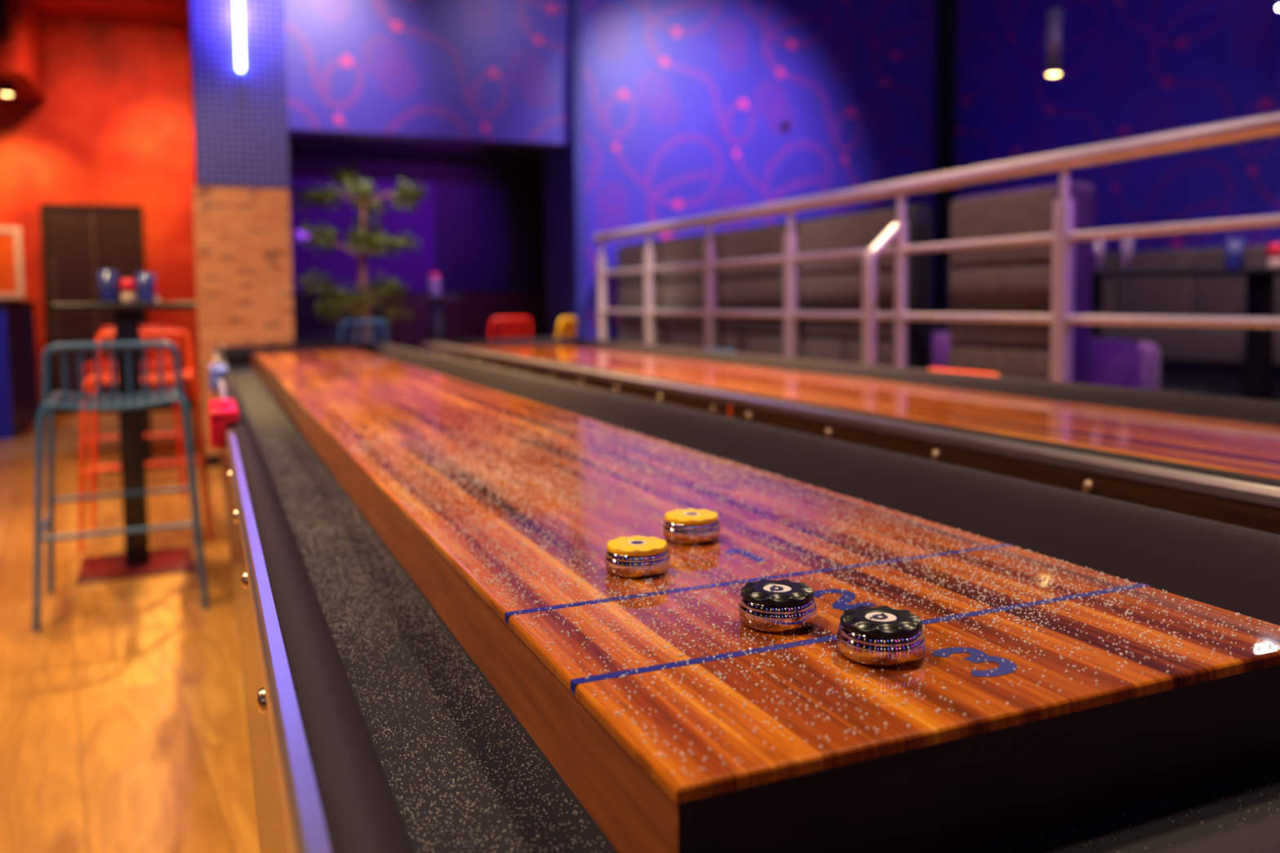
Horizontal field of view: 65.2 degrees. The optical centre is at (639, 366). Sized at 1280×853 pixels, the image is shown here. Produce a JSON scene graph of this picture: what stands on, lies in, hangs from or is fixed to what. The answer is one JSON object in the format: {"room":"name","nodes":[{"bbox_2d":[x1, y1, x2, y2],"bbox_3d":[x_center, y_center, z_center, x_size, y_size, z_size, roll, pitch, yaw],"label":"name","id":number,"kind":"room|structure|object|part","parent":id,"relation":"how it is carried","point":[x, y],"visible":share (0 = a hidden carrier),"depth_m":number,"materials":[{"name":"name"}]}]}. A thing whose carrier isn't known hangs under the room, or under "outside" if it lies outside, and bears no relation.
{"room":"games bar","nodes":[
{"label":"games bar","id":0,"kind":"room"},
{"bbox_2d":[0,301,36,305],"bbox_3d":[-5.773,-0.513,8.211,1.225,0.035,1.460,-2,4,-23],"label":"countertop","id":1,"kind":"structure","parent":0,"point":[2,303],"depth_m":8.23,"materials":[{"name":"wood"}]},
{"bbox_2d":[0,0,46,102],"bbox_3d":[-6.909,-2.764,8.058,3.500,0.770,1.300,-2,4,-23],"label":"wall","id":2,"kind":"structure","parent":0,"point":[22,60],"depth_m":8.46,"materials":[{"name":"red paint"}]},
{"bbox_2d":[0,81,14,96],"bbox_3d":[-5.423,-2.377,8.564,0.120,0.100,0.120,-2,4,-23],"label":"ceiling spotlight","id":3,"kind":"object","parent":2,"relation":"attached to","point":[6,88],"visible":1,"depth_m":8.52,"materials":[{"name":"black"}]},
{"bbox_2d":[0,0,200,405],"bbox_3d":[-6.621,-1.597,9.075,4.750,4.200,0.200,-2,4,-23],"label":"wall","id":4,"kind":"structure","parent":0,"point":[114,126],"depth_m":9.60,"materials":[{"name":"orange paint"}]},
{"bbox_2d":[0,226,24,297],"bbox_3d":[-5.977,-0.965,9.268,0.440,0.660,0.030,-2,4,-23],"label":"framed poster","id":5,"kind":"object","parent":4,"relation":"attached to","point":[11,278],"visible":1,"depth_m":9.32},
{"bbox_2d":[0,231,17,293],"bbox_3d":[-5.980,-0.965,9.275,0.340,0.560,0.015,-2,4,-23],"label":"print","id":6,"kind":"object","parent":5,"relation":"attached to","point":[8,240],"depth_m":9.31},
{"bbox_2d":[40,203,151,416],"bbox_3d":[-5.210,-0.543,9.600,0.850,2.000,0.080,-2,4,-23],"label":"door","id":7,"kind":"structure","parent":4,"relation":"in","point":[78,241],"depth_m":9.52,"materials":[{"name":"wood"}]},
{"bbox_3d":[-5.517,-0.330,9.453,0.035,1.400,0.020,-2,4,-23],"label":"edge plate","id":8,"kind":"part","parent":7,"relation":"part of","materials":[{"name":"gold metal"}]},
{"bbox_2d":[39,398,201,416],"bbox_3d":[-6.555,0.455,9.105,4.750,0.100,0.030,-2,4,-23],"label":"baseboard","id":9,"kind":"structure","parent":4,"relation":"attached to","point":[190,402],"depth_m":9.91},
{"bbox_2d":[175,30,185,39],"bbox_3d":[-4.474,-3.227,9.748,0.090,0.090,0.090,-2,4,-23],"label":"beacon","id":10,"kind":"object","parent":4,"relation":"attached to","point":[180,35],"visible":1,"depth_m":9.72,"materials":[{"name":"red plastic"}]},
{"bbox_2d":[32,0,189,31],"bbox_3d":[-6.022,-3.190,7.544,4.750,0.130,2.900,-2,4,-23],"label":"ceiling","id":11,"kind":"structure","parent":0,"point":[159,14],"depth_m":9.15,"materials":[{"name":"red paint"}]},
{"bbox_2d":[0,0,9,39],"bbox_3d":[-5.210,-2.893,7.926,0.320,0.530,0.240,-2,4,-23],"label":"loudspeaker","id":12,"kind":"object","parent":11,"relation":"hanging from","point":[4,19],"visible":1,"depth_m":7.93,"materials":[{"name":"plastic"}]},
{"bbox_2d":[120,278,136,292],"bbox_3d":[-1.973,-0.313,3.857,0.056,0.052,0.056,-2,4,-23],"label":"shade","id":13,"kind":"object","parent":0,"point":[127,285],"depth_m":3.84,"materials":[{"name":"red plastic"}]},
{"bbox_2d":[0,408,259,852],"bbox_3d":[-1.027,0.791,4.719,11.390,0.100,15.500,-2,4,-23],"label":"floor","id":14,"kind":"structure","parent":0,"point":[123,725],"depth_m":2.80,"materials":[{"name":"brown wood"}]},
{"bbox_2d":[0,301,39,439],"bbox_3d":[-5.767,0.011,8.246,1.225,1.085,1.460,-2,4,-23],"label":"counter","id":15,"kind":"object","parent":14,"relation":"on","point":[19,389],"depth_m":8.19,"materials":[{"name":"blue paint"}]},
{"bbox_2d":[31,341,209,631],"bbox_3d":[-1.826,0.367,3.516,0.524,0.921,0.505,-2,4,-26],"label":"bar stool","id":16,"kind":"object","parent":14,"relation":"on","point":[49,402],"visible":1,"depth_m":3.35,"materials":[{"name":"metal"}]},
{"bbox_3d":[-1.931,0.480,3.240,0.042,0.735,0.112,2,4,30],"label":"leg","id":17,"kind":"part","parent":16,"relation":"part of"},
{"bbox_3d":[-2.112,0.457,3.614,0.112,0.735,0.042,0,4,9],"label":"leg","id":18,"kind":"part","parent":16,"relation":"part of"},
{"bbox_3d":[-1.830,0.110,3.502,0.383,0.043,0.397,-2,4,-26],"label":"seat","id":19,"kind":"part","parent":16,"relation":"part of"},
{"bbox_3d":[-1.829,0.114,3.499,0.421,0.042,0.401,-2,4,-26],"label":"seat frame","id":20,"kind":"part","parent":16,"relation":"part of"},
{"bbox_3d":[-1.743,0.018,3.313,0.422,0.199,0.060,-2,4,-26],"label":"backrest","id":21,"kind":"part","parent":16,"relation":"part of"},
{"bbox_3d":[-1.719,0.440,3.803,0.042,0.735,0.112,2,4,30],"label":"leg","id":22,"kind":"part","parent":16,"relation":"part of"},
{"bbox_3d":[-1.538,0.463,3.429,0.112,0.735,0.042,0,4,9],"label":"leg","id":23,"kind":"part","parent":16,"relation":"part of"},
{"bbox_2d":[50,302,195,585],"bbox_3d":[-2.016,0.274,3.973,0.480,1.050,0.480,-2,4,-26],"label":"bar table","id":24,"kind":"object","parent":14,"relation":"on","point":[137,561],"visible":1,"depth_m":3.93,"materials":[{"name":"red paint"}]},
{"bbox_2d":[97,270,118,302],"bbox_3d":[-2.049,-0.307,3.857,0.072,0.125,0.072,-2,4,-23],"label":"drinking glass","id":25,"kind":"object","parent":24,"relation":"on","point":[108,280],"visible":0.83,"depth_m":3.83,"materials":[{"name":"blue glass"}]},
{"bbox_2d":[120,278,136,302],"bbox_3d":[-1.973,-0.292,3.859,0.056,0.094,0.056,-2,4,-23],"label":"candle holder","id":26,"kind":"object","parent":24,"relation":"on","point":[128,286],"visible":0.9,"depth_m":3.84,"materials":[{"name":"glass"}]},
{"bbox_3d":[-2.011,0.791,4.008,0.410,0.014,0.410,-2,4,-26],"label":"plate","id":27,"kind":"part","parent":24,"relation":"part of","materials":[{"name":"red paint"}]},
{"bbox_2d":[135,272,155,302],"bbox_3d":[-1.970,-0.314,3.990,0.072,0.120,0.072,-2,4,-23],"label":"drinking glass","id":28,"kind":"object","parent":24,"relation":"on","point":[145,282],"visible":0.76,"depth_m":3.96,"materials":[{"name":"blue glass"}]},
{"bbox_2d":[77,325,186,504],"bbox_3d":[-2.799,0.242,5.553,0.524,0.921,0.505,-2,4,-20],"label":"bar stool","id":29,"kind":"object","parent":14,"relation":"on","point":[150,365],"visible":0.41,"depth_m":5.43,"materials":[{"name":"metal"}]},
{"bbox_3d":[-2.933,0.354,5.290,0.042,0.735,0.112,2,5,36],"label":"leg","id":30,"kind":"part","parent":29,"relation":"part of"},
{"bbox_3d":[-3.074,0.329,5.681,0.112,0.735,0.042,0,4,14],"label":"leg","id":31,"kind":"part","parent":29,"relation":"part of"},
{"bbox_3d":[-2.801,-0.011,5.537,0.421,0.042,0.401,-2,4,-20],"label":"seat frame","id":32,"kind":"part","parent":29,"relation":"part of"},
{"bbox_3d":[-2.800,-0.015,5.532,0.383,0.043,0.397,-2,4,-20],"label":"seat","id":33,"kind":"part","parent":29,"relation":"part of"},
{"bbox_3d":[-2.870,-0.131,5.716,0.422,0.199,0.060,-2,4,-20],"label":"backrest","id":34,"kind":"part","parent":29,"relation":"part of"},
{"bbox_3d":[-2.522,0.340,5.438,0.112,0.735,0.042,0,4,14],"label":"leg","id":35,"kind":"part","parent":29,"relation":"part of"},
{"bbox_2d":[106,310,179,473],"bbox_3d":[-3.216,0.121,6.457,0.600,1.050,0.600,-2,4,-23],"label":"bar table","id":36,"kind":"object","parent":14,"relation":"on","point":[142,313],"visible":0.26,"depth_m":6.44,"materials":[{"name":"red paint"}]},
{"bbox_3d":[-3.210,0.638,6.491,0.410,0.014,0.410,-2,4,-23],"label":"plate","id":37,"kind":"part","parent":36,"relation":"part of","materials":[{"name":"red paint"}]},
{"bbox_2d":[155,285,159,302],"bbox_3d":[-3.078,-0.455,6.339,0.067,0.113,0.067,-2,4,-23],"label":"candle holder","id":38,"kind":"object","parent":36,"relation":"on","point":[157,288],"visible":0.34,"depth_m":6.33,"materials":[{"name":"glass"}]},
{"bbox_2d":[155,285,159,295],"bbox_3d":[-3.078,-0.480,6.337,0.067,0.062,0.067,-2,4,-23],"label":"shade","id":39,"kind":"object","parent":38,"relation":"hanging from","point":[157,289],"depth_m":6.32,"materials":[{"name":"red plastic"}]},
{"bbox_2d":[78,329,212,551],"bbox_3d":[-2.245,0.303,4.542,0.524,0.921,0.505,-2,4,-23],"label":"bar stool","id":40,"kind":"object","parent":14,"relation":"on","point":[188,374],"visible":0.74,"depth_m":4.44,"materials":[{"name":"metal"}]},
{"bbox_3d":[-2.361,0.416,4.271,0.042,0.735,0.112,2,4,32],"label":"leg","id":41,"kind":"part","parent":40,"relation":"part of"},
{"bbox_3d":[-2.527,0.392,4.652,0.112,0.735,0.042,0,4,11],"label":"leg","id":42,"kind":"part","parent":40,"relation":"part of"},
{"bbox_3d":[-2.246,0.047,4.521,0.383,0.043,0.397,-2,4,-23],"label":"seat","id":43,"kind":"part","parent":40,"relation":"part of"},
{"bbox_3d":[-2.247,0.050,4.525,0.421,0.042,0.401,-2,4,-23],"label":"seat frame","id":44,"kind":"part","parent":40,"relation":"part of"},
{"bbox_3d":[-2.328,-0.069,4.700,0.422,0.199,0.060,-2,4,-23],"label":"backrest","id":45,"kind":"part","parent":40,"relation":"part of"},
{"bbox_3d":[-1.961,0.400,4.444,0.112,0.735,0.042,0,4,11],"label":"leg","id":46,"kind":"part","parent":40,"relation":"part of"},
{"bbox_3d":[-2.126,0.377,4.825,0.042,0.735,0.112,2,4,32],"label":"leg","id":47,"kind":"part","parent":40,"relation":"part of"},
{"bbox_2d":[290,164,428,342],"bbox_3d":[-2.358,-0.615,8.506,1.109,2.229,0.996,-2,4,-23],"label":"potted tree","id":48,"kind":"object","parent":14,"relation":"on","point":[369,242],"visible":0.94,"depth_m":8.44,"materials":[{"name":"green plant"}]},
{"bbox_2d":[337,320,387,343],"bbox_3d":[-1.785,0.173,6.317,0.414,0.936,0.505,-3,4,-29],"label":"bar stool","id":49,"kind":"object","parent":14,"relation":"on","point":[358,322],"visible":0.16,"depth_m":6.10,"materials":[{"name":"metal"}]},
{"bbox_2d":[404,295,470,341],"bbox_3d":[-1.909,-0.117,9.467,0.520,1.100,0.520,-2,4,-23],"label":"bar table","id":50,"kind":"object","parent":14,"relation":"on","point":[437,300],"visible":0.41,"depth_m":9.40,"materials":[{"name":"red paint"}]},
{"bbox_2d":[428,273,440,295],"bbox_3d":[-1.927,-0.769,9.386,0.110,0.212,0.110,-2,4,-23],"label":"lantern","id":51,"kind":"object","parent":50,"relation":"on","point":[434,282],"visible":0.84,"depth_m":9.34,"materials":[{"name":"purple glass"}]},
{"bbox_2d":[488,316,531,339],"bbox_3d":[-0.965,0.114,7.074,0.414,0.936,0.505,-2,4,-23],"label":"bar stool","id":52,"kind":"object","parent":14,"relation":"on","point":[497,318],"visible":0.2,"depth_m":6.85,"materials":[{"name":"metal"}]},
{"bbox_2d":[555,316,577,337],"bbox_3d":[-0.667,0.142,6.615,0.505,0.936,0.414,1,4,18],"label":"bar stool","id":53,"kind":"object","parent":14,"relation":"on","point":[568,329],"visible":0.17,"depth_m":6.52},
{"bbox_2d":[702,347,736,352],"bbox_3d":[0.207,0.311,5.062,0.505,0.786,0.524,-2,4,-23],"label":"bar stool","id":54,"kind":"object","parent":14,"relation":"on","point":[725,350],"visible":0.02,"depth_m":5.09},
{"bbox_2d":[212,342,1279,852],"bbox_3d":[-0.740,0.444,2.906,0.872,0.828,5.427,-2,4,-23],"label":"table","id":55,"kind":"object","parent":14,"relation":"on","point":[998,777],"visible":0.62,"depth_m":0.73,"materials":[{"name":"brown wood"}]},
{"bbox_2d":[208,363,227,391],"bbox_3d":[-1.279,0.029,3.034,0.050,0.079,0.180,-2,4,-23],"label":"clip","id":56,"kind":"object","parent":55,"relation":"on","point":[216,371],"visible":0.94,"depth_m":2.95,"materials":[{"name":"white plastic"}]},
{"bbox_2d":[208,398,239,448],"bbox_3d":[-0.785,0.100,1.887,0.050,0.079,0.240,-2,4,-23],"label":"clip","id":57,"kind":"object","parent":55,"relation":"on","point":[223,411],"visible":0.98,"depth_m":1.78,"materials":[{"name":"red plastic"}]},
{"bbox_3d":[-1.131,0.205,2.721,0.010,0.276,5.421,-2,4,-23],"label":"panel","id":58,"kind":"part","parent":55,"relation":"part of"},
{"bbox_3d":[-1.134,0.064,2.711,0.014,0.020,5.427,-2,4,-23],"label":"metal trim","id":59,"kind":"part","parent":55,"relation":"part of","materials":[{"name":"metal"}]},
{"bbox_3d":[-1.819,-0.109,5.358,0.841,0.014,0.013,-2,4,-23],"label":"metal trim","id":60,"kind":"part","parent":55,"relation":"part of","materials":[{"name":"metal"}]},
{"bbox_3d":[-1.817,0.036,5.367,0.841,0.276,0.011,-2,4,-23],"label":"panel","id":61,"kind":"part","parent":55,"relation":"part of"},
{"bbox_3d":[-1.809,-0.065,5.339,0.738,0.110,0.035,-2,4,-23],"label":"cushion rail","id":62,"kind":"part","parent":55,"relation":"part of","materials":[{"name":"wood"}]},
{"bbox_3d":[-1.099,0.100,2.728,0.062,0.112,5.400,-2,4,-23],"label":"cushion rail","id":63,"kind":"part","parent":55,"relation":"part of","materials":[{"name":"fabric"}]},
{"bbox_2d":[604,535,670,578],"bbox_3d":[-0.002,0.169,0.893,0.059,0.026,0.059,-3,5,-35],"label":"puck","id":64,"kind":"object","parent":55,"relation":"on","point":[637,557],"visible":1,"depth_m":0.87,"materials":[{"name":"silver metal"}]},
{"bbox_2d":[662,508,720,545],"bbox_3d":[0.052,0.161,1.010,0.059,0.026,0.059,1,4,21],"label":"puck","id":65,"kind":"object","parent":55,"relation":"on","point":[690,526],"visible":1,"depth_m":0.99,"materials":[{"name":"silver metal"}]},
{"bbox_2d":[259,437,1279,852],"bbox_3d":[-0.187,0.222,1.477,0.613,0.001,2.239,-2,4,-23],"label":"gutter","id":66,"kind":"object","parent":55,"relation":"on","point":[434,818],"visible":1,"depth_m":0.87,"materials":[{"name":"carpet"}]},
{"bbox_2d":[737,578,817,633],"bbox_3d":[0.102,0.178,0.747,0.059,0.026,0.059,0,4,4],"label":"puck","id":67,"kind":"object","parent":55,"relation":"on","point":[784,606],"visible":1,"depth_m":0.73,"materials":[{"name":"silver metal"}]},
{"bbox_2d":[297,386,1279,777],"bbox_3d":[-0.228,0.131,1.697,0.502,0.002,2.394,-2,4,-23],"label":"beads","id":68,"kind":"object","parent":55,"relation":"on","point":[513,452],"visible":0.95,"depth_m":0.92,"materials":[{"name":"white plastic"}]},
{"bbox_3d":[-0.384,0.072,3.037,0.062,0.112,5.400,-2,4,-23],"label":"cushion rail","id":69,"kind":"part","parent":55,"relation":"part of","materials":[{"name":"fabric"}]},
{"bbox_2d":[836,605,925,667],"bbox_3d":[0.163,0.182,0.678,0.059,0.026,0.059,2,5,38],"label":"puck","id":70,"kind":"object","parent":55,"relation":"on","point":[883,636],"visible":1,"depth_m":0.66,"materials":[{"name":"silver metal"}]},
{"bbox_3d":[0.321,0.239,0.438,0.738,0.110,0.059,-2,4,-23],"label":"cushion rail","id":71,"kind":"part","parent":55,"relation":"part of","materials":[{"name":"fabric"}]},
{"bbox_2d":[422,337,1279,534],"bbox_3d":[0.254,0.405,3.336,0.872,0.828,5.427,-2,4,-23],"label":"table","id":72,"kind":"object","parent":14,"relation":"on","point":[1210,457],"visible":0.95,"depth_m":2.03,"materials":[{"name":"brown wood"}]},
{"bbox_3d":[-0.815,-0.104,5.769,0.738,0.110,0.035,-2,4,-23],"label":"cushion rail","id":73,"kind":"part","parent":72,"relation":"part of","materials":[{"name":"fabric"}]},
{"bbox_3d":[0.609,0.034,3.466,0.062,0.112,5.400,-2,4,-23],"label":"cushion rail","id":74,"kind":"part","parent":72,"relation":"part of","materials":[{"name":"wood"}]},
{"bbox_2d":[928,368,999,376],"bbox_3d":[0.923,0.413,3.414,0.505,0.786,0.524,-2,4,-23],"label":"bar stool","id":75,"kind":"object","parent":14,"relation":"on","point":[933,369],"visible":0.02,"depth_m":3.45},
{"bbox_2d":[190,0,294,466],"bbox_3d":[-3.287,-1.739,8.062,0.599,4.550,3.692,-2,4,-23],"label":"wall column","id":76,"kind":"structure","parent":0,"point":[242,193],"depth_m":6.42,"materials":[{"name":"brick"}]},
{"bbox_2d":[235,0,244,71],"bbox_3d":[-2.542,-2.557,6.308,0.040,1.360,0.065,-2,4,-23],"label":"tube","id":77,"kind":"object","parent":76,"relation":"attached to","point":[238,12],"visible":1,"depth_m":6.31,"materials":[{"name":"white"}]},
{"bbox_2d":[288,134,543,168],"bbox_3d":[-1.514,-2.133,9.568,4.150,0.100,2.600,-2,4,-23],"label":"beam","id":78,"kind":"structure","parent":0,"point":[300,146],"depth_m":9.74,"materials":[{"name":"paint"}]},
{"bbox_2d":[288,156,546,351],"bbox_3d":[-2.047,-1.050,10.709,4.000,2.800,0.210,-2,4,-23],"label":"wall","id":79,"kind":"structure","parent":0,"point":[482,228],"depth_m":10.59,"materials":[{"name":"paint"}]},
{"bbox_2d":[295,231,310,238],"bbox_3d":[-3.356,-1.309,9.982,0.160,0.060,0.110,-2,4,-23],"label":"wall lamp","id":80,"kind":"object","parent":79,"relation":"attached to","point":[300,233],"visible":0.28,"depth_m":9.93,"materials":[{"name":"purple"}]},
{"bbox_2d":[284,0,569,149],"bbox_3d":[-1.750,-2.882,7.834,2.395,2.170,0.303,-2,4,-23],"label":"wall header","id":81,"kind":"structure","parent":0,"point":[494,73],"depth_m":7.77,"materials":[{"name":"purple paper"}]},
{"bbox_2d":[543,0,937,342],"bbox_3d":[1.095,-1.839,9.277,3.895,4.500,0.804,-2,4,-23],"label":"wall","id":82,"kind":"structure","parent":0,"point":[677,108],"depth_m":8.68,"materials":[{"name":"paint"}]},
{"bbox_2d":[780,120,790,129],"bbox_3d":[1.291,-2.137,8.879,0.080,0.080,0.052,-2,4,-23],"label":"wall sensor","id":83,"kind":"object","parent":82,"relation":"attached to","point":[784,125],"visible":1,"depth_m":8.86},
{"bbox_2d":[933,0,956,312],"bbox_3d":[2.914,-1.876,9.557,0.127,4.500,0.127,-2,4,-23],"label":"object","id":84,"kind":"structure","parent":82,"relation":"attached to","point":[946,19],"depth_m":9.49,"materials":[{"name":"paint"}]},
{"bbox_2d":[954,0,1279,253],"bbox_3d":[5.194,-1.578,4.725,0.203,4.500,10.830,-2,4,-23],"label":"wall","id":85,"kind":"structure","parent":0,"point":[1131,68],"depth_m":7.68,"materials":[{"name":"paint"}]},
{"bbox_2d":[1159,386,1279,401],"bbox_3d":[3.365,0.531,3.991,3.890,0.425,10.700,-2,4,-23],"label":"platform","id":86,"kind":"object","parent":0,"point":[1215,393],"depth_m":6.36,"materials":[{"name":"paint"}]},
{"bbox_2d":[617,204,950,369],"bbox_3d":[0.758,-0.358,6.576,0.500,1.070,3.690,-2,4,-23],"label":"banquette","id":87,"kind":"object","parent":86,"relation":"on","point":[829,285],"visible":0.6,"depth_m":5.62,"materials":[{"name":"grey fabric"}]},
{"bbox_3d":[0.013,-0.441,7.725,0.050,0.998,0.878,-2,4,-23],"label":"panel","id":88,"kind":"part","parent":87,"relation":"part of","materials":[{"name":"grey fabric"}]},
{"bbox_3d":[0.372,-0.390,6.899,0.050,0.998,0.878,-2,4,-23],"label":"panel","id":89,"kind":"part","parent":87,"relation":"part of","materials":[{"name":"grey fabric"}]},
{"bbox_3d":[0.731,-0.338,6.073,0.050,0.998,0.878,-2,4,-23],"label":"panel","id":90,"kind":"part","parent":87,"relation":"part of","materials":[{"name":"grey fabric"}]},
{"bbox_3d":[1.091,-0.287,5.246,0.050,0.998,0.878,-2,4,-23],"label":"panel","id":91,"kind":"part","parent":87,"relation":"part of","materials":[{"name":"grey fabric"}]},
{"bbox_2d":[931,331,950,368],"bbox_3d":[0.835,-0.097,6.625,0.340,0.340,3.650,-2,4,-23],"label":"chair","id":92,"kind":"object","parent":87,"relation":"on","point":[940,343],"depth_m":4.92,"materials":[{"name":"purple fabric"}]},
{"bbox_2d":[593,111,1279,382],"bbox_3d":[1.329,-0.005,3.799,0.280,1.562,8.630,-2,4,-23],"label":"steel railing","id":93,"kind":"object","parent":86,"relation":"on","point":[1062,318],"visible":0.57,"depth_m":4.04,"materials":[{"name":"metal"}]},
{"bbox_3d":[-0.290,-0.433,7.710,0.120,1.090,0.120,-2,4,-23],"label":"post","id":94,"kind":"part","parent":93,"relation":"part of","materials":[{"name":"metal"}]},
{"bbox_3d":[0.069,-0.382,6.883,0.120,1.090,0.120,-2,4,-23],"label":"post","id":95,"kind":"part","parent":93,"relation":"part of","materials":[{"name":"metal"}]},
{"bbox_3d":[0.428,-0.330,6.057,0.120,1.090,0.120,-2,4,-23],"label":"post","id":96,"kind":"part","parent":93,"relation":"part of","materials":[{"name":"metal"}]},
{"bbox_3d":[0.788,-0.279,5.228,0.120,1.090,0.120,-2,4,-23],"label":"post","id":97,"kind":"part","parent":93,"relation":"part of","materials":[{"name":"metal"}]},
{"bbox_3d":[1.054,-0.010,4.383,0.238,1.500,0.120,-2,4,-23],"label":"bent post","id":98,"kind":"part","parent":93,"relation":"part of","materials":[{"name":"metal"}]},
{"bbox_3d":[1.148,-0.227,4.400,0.120,1.090,0.120,-2,4,-23],"label":"post","id":99,"kind":"part","parent":93,"relation":"part of","materials":[{"name":"metal"}]},
{"bbox_3d":[1.401,-0.744,3.768,0.068,0.068,8.600,-2,4,-23],"label":"rail","id":100,"kind":"part","parent":93,"relation":"part of","materials":[{"name":"metal"}]},
{"bbox_3d":[1.414,-0.182,3.789,0.034,0.034,8.565,-2,4,-23],"label":"rail","id":101,"kind":"part","parent":93,"relation":"part of","materials":[{"name":"metal"}]},
{"bbox_3d":[1.411,-0.473,3.770,0.034,0.034,8.565,-2,4,-23],"label":"rail","id":102,"kind":"part","parent":93,"relation":"part of","materials":[{"name":"metal"}]},
{"bbox_3d":[1.508,-0.176,3.571,0.120,1.090,0.120,-2,4,-23],"label":"post","id":103,"kind":"part","parent":93,"relation":"part of","materials":[{"name":"metal"}]},
{"bbox_2d":[949,182,1142,388],"bbox_3d":[1.735,-0.219,4.328,0.500,1.070,0.700,-2,4,-23],"label":"banquette","id":104,"kind":"object","parent":86,"relation":"on","point":[1009,279],"visible":0.57,"depth_m":4.11,"materials":[{"name":"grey fabric"}]},
{"bbox_3d":[1.529,-0.225,4.238,0.050,0.998,0.596,-2,4,-23],"label":"panel","id":105,"kind":"part","parent":104,"relation":"part of","materials":[{"name":"grey fabric"}]},
{"bbox_2d":[1090,337,1142,388],"bbox_3d":[1.811,0.043,4.377,0.340,0.340,0.660,-2,4,-23],"label":"chair","id":106,"kind":"object","parent":104,"relation":"on","point":[1115,362],"depth_m":4.07,"materials":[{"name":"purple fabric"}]},
{"bbox_2d":[931,244,1279,395],"bbox_3d":[3.957,-0.318,6.543,0.620,0.930,5.600,-2,4,-23],"label":"banquette","id":107,"kind":"object","parent":86,"relation":"on","point":[1209,358],"visible":0.22,"depth_m":6.68,"materials":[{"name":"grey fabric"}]},
{"bbox_3d":[2.945,-0.667,8.779,0.200,0.510,0.600,-2,4,-23],"label":"panel","id":108,"kind":"part","parent":107,"relation":"part of","materials":[{"name":"brown fabric"}]},
{"bbox_2d":[931,320,1279,369],"bbox_3d":[3.959,-0.149,6.554,0.620,0.270,5.600,-2,4,-23],"label":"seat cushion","id":109,"kind":"object","parent":107,"relation":"on","point":[1180,347],"depth_m":6.57,"materials":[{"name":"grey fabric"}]},
{"bbox_3d":[3.438,-0.597,7.644,0.200,0.510,0.600,-2,4,-23],"label":"panel","id":110,"kind":"part","parent":107,"relation":"part of","materials":[{"name":"grey fabric"}]},
{"bbox_3d":[3.685,-0.562,7.076,0.200,0.510,0.600,-2,4,-23],"label":"panel","id":111,"kind":"part","parent":107,"relation":"part of","materials":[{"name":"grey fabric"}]},
{"bbox_3d":[3.932,-0.526,6.508,0.200,0.510,0.600,-2,4,-23],"label":"panel","id":112,"kind":"part","parent":107,"relation":"part of","materials":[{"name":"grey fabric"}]},
{"bbox_2d":[1091,269,1199,337],"bbox_3d":[2.449,-0.142,5.484,0.720,0.750,0.800,-2,4,-23],"label":"table","id":113,"kind":"object","parent":86,"relation":"on","point":[1098,274],"visible":0.21,"depth_m":5.21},
{"bbox_2d":[1093,239,1105,269],"bbox_3d":[2.437,-0.602,5.319,0.064,0.190,0.064,-2,4,-23],"label":"holder","id":114,"kind":"object","parent":113,"relation":"on","point":[1099,245],"visible":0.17,"depth_m":5.30,"materials":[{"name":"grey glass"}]},
{"bbox_2d":[1120,236,1133,269],"bbox_3d":[2.589,-0.604,5.319,0.064,0.190,0.064,-2,4,-23],"label":"holder","id":115,"kind":"object","parent":113,"relation":"on","point":[1126,243],"visible":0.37,"depth_m":5.30,"materials":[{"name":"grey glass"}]},
{"bbox_2d":[1137,342,1159,391],"bbox_3d":[2.121,0.074,4.950,0.600,0.395,0.600,-2,4,-23],"label":"seat cushion","id":116,"kind":"object","parent":86,"relation":"on","point":[1150,353],"visible":0.19,"depth_m":4.75,"materials":[{"name":"purple fabric"}]},
{"bbox_2d":[1158,267,1279,400],"bbox_3d":[3.369,-0.149,5.447,0.660,0.750,0.760,-2,4,-23],"label":"table","id":117,"kind":"object","parent":86,"relation":"on","point":[1260,282],"visible":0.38,"depth_m":5.41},
{"bbox_2d":[1224,238,1245,269],"bbox_3d":[3.222,-0.607,5.419,0.100,0.170,0.100,-2,4,-23],"label":"drinking glass","id":118,"kind":"object","parent":117,"relation":"on","point":[1234,248],"visible":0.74,"depth_m":5.38,"materials":[{"name":"blue glass"}]},
{"bbox_2d":[1266,242,1279,267],"bbox_3d":[3.377,-0.587,5.314,0.084,0.141,0.084,-2,4,-23],"label":"candle holder","id":119,"kind":"object","parent":117,"relation":"on","point":[1273,249],"visible":0.8,"depth_m":5.29,"materials":[{"name":"glass"}]},
{"bbox_2d":[1266,242,1279,257],"bbox_3d":[3.377,-0.619,5.311,0.084,0.078,0.084,-2,4,-23],"label":"shade","id":120,"kind":"object","parent":119,"relation":"hanging from","point":[1273,249],"depth_m":5.29,"materials":[{"name":"red plastic"}]},
{"bbox_3d":[-0.212,-3.692,2.682,11.590,0.100,11.630,-2,4,-23],"label":"ceiling","id":121,"kind":"structure","parent":0,"visible":0},
{"bbox_2d":[1045,0,1062,76],"bbox_3d":[2.727,-2.928,6.557,0.092,2.000,0.092,-2,4,-23],"label":"pendant lamp","id":122,"kind":"object","parent":121,"relation":"hanging from","point":[1054,23],"visible":1,"depth_m":6.57,"materials":[{"name":"black"}]},
{"bbox_2d":[1275,0,1279,9],"bbox_3d":[3.655,-2.951,5.593,0.120,1.844,0.120,-2,4,-23],"label":"spotlight","id":123,"kind":"object","parent":121,"relation":"hanging from","point":[1277,2],"visible":1,"depth_m":5.66,"materials":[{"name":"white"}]}
]}

